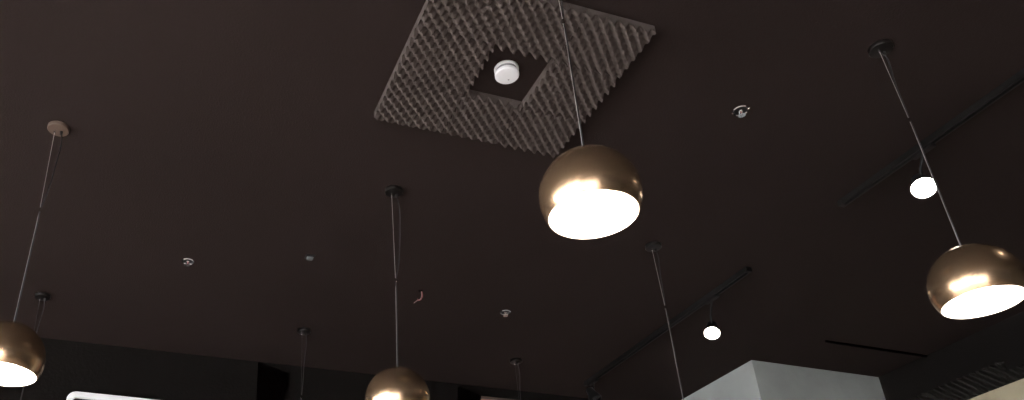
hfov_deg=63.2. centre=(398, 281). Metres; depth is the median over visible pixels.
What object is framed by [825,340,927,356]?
rail
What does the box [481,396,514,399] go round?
sign board
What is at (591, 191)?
pendant lamp
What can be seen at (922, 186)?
track spotlight
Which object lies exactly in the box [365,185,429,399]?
pendant lamp
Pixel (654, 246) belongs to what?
pendant lamp
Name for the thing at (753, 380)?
column
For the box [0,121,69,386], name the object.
pendant lamp
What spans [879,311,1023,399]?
wall
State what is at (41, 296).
pendant lamp
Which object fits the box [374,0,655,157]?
ceiling panel
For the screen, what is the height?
0.720 m
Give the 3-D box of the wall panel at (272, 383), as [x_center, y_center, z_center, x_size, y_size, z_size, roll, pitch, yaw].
[-0.877,0.766,5.672,0.213,0.426,0.035,8,-30,-17]
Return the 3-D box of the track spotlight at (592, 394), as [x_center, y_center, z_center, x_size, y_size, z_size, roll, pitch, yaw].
[1.448,0.815,6.075,0.098,0.167,0.115,8,-30,-17]
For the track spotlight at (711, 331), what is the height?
0.239 m
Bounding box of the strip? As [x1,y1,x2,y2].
[910,361,1023,399]
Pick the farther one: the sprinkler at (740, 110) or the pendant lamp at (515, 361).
the pendant lamp at (515, 361)
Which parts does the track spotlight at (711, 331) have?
arm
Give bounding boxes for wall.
[0,338,588,399]
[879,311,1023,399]
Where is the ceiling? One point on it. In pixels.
(241, 139)
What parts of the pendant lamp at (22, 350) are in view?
bulb, lamp shade, power cord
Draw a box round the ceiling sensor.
[304,254,315,260]
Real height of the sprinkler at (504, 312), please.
0.035 m
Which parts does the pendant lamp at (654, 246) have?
power cord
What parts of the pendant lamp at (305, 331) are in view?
power cord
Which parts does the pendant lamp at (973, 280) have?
power cord, lamp shade, bulb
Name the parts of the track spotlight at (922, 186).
arm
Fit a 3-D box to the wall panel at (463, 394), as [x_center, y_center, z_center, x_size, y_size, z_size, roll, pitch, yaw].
[0.523,0.934,6.116,0.192,0.306,0.035,8,-30,-17]
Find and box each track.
[583,266,751,385]
[837,68,1023,206]
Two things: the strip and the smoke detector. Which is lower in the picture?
the strip
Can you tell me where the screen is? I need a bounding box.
[66,391,154,399]
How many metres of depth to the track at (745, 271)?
5.28 m
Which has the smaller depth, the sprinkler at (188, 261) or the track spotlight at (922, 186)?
the track spotlight at (922, 186)
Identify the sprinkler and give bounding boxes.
[181,257,194,266]
[499,309,510,316]
[731,104,748,117]
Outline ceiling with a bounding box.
[0,0,1023,399]
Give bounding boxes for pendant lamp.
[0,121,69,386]
[20,292,50,399]
[297,327,310,399]
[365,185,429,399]
[510,358,521,399]
[539,0,642,238]
[645,241,683,399]
[867,39,1023,318]
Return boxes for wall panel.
[257,362,287,399]
[458,386,480,399]
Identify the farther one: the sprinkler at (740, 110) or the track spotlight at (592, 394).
the track spotlight at (592, 394)
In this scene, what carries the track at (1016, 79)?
attached to the ceiling
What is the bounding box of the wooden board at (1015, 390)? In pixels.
[968,378,1023,399]
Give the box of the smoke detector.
[494,60,518,83]
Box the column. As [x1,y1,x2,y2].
[682,360,885,399]
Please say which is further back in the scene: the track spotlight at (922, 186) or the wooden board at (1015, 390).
the wooden board at (1015, 390)
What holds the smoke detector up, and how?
attached to the ceiling
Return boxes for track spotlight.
[586,379,601,399]
[703,294,720,339]
[909,143,937,199]
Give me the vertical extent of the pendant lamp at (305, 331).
1.121 m
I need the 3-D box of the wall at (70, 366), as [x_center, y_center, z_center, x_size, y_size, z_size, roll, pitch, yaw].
[-1.677,2.028,4.773,10.541,3.500,0.150,8,-30,-17]
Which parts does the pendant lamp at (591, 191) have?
power cord, lamp shade, bulb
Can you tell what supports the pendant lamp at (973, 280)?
hanging from the ceiling
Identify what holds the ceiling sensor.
attached to the ceiling

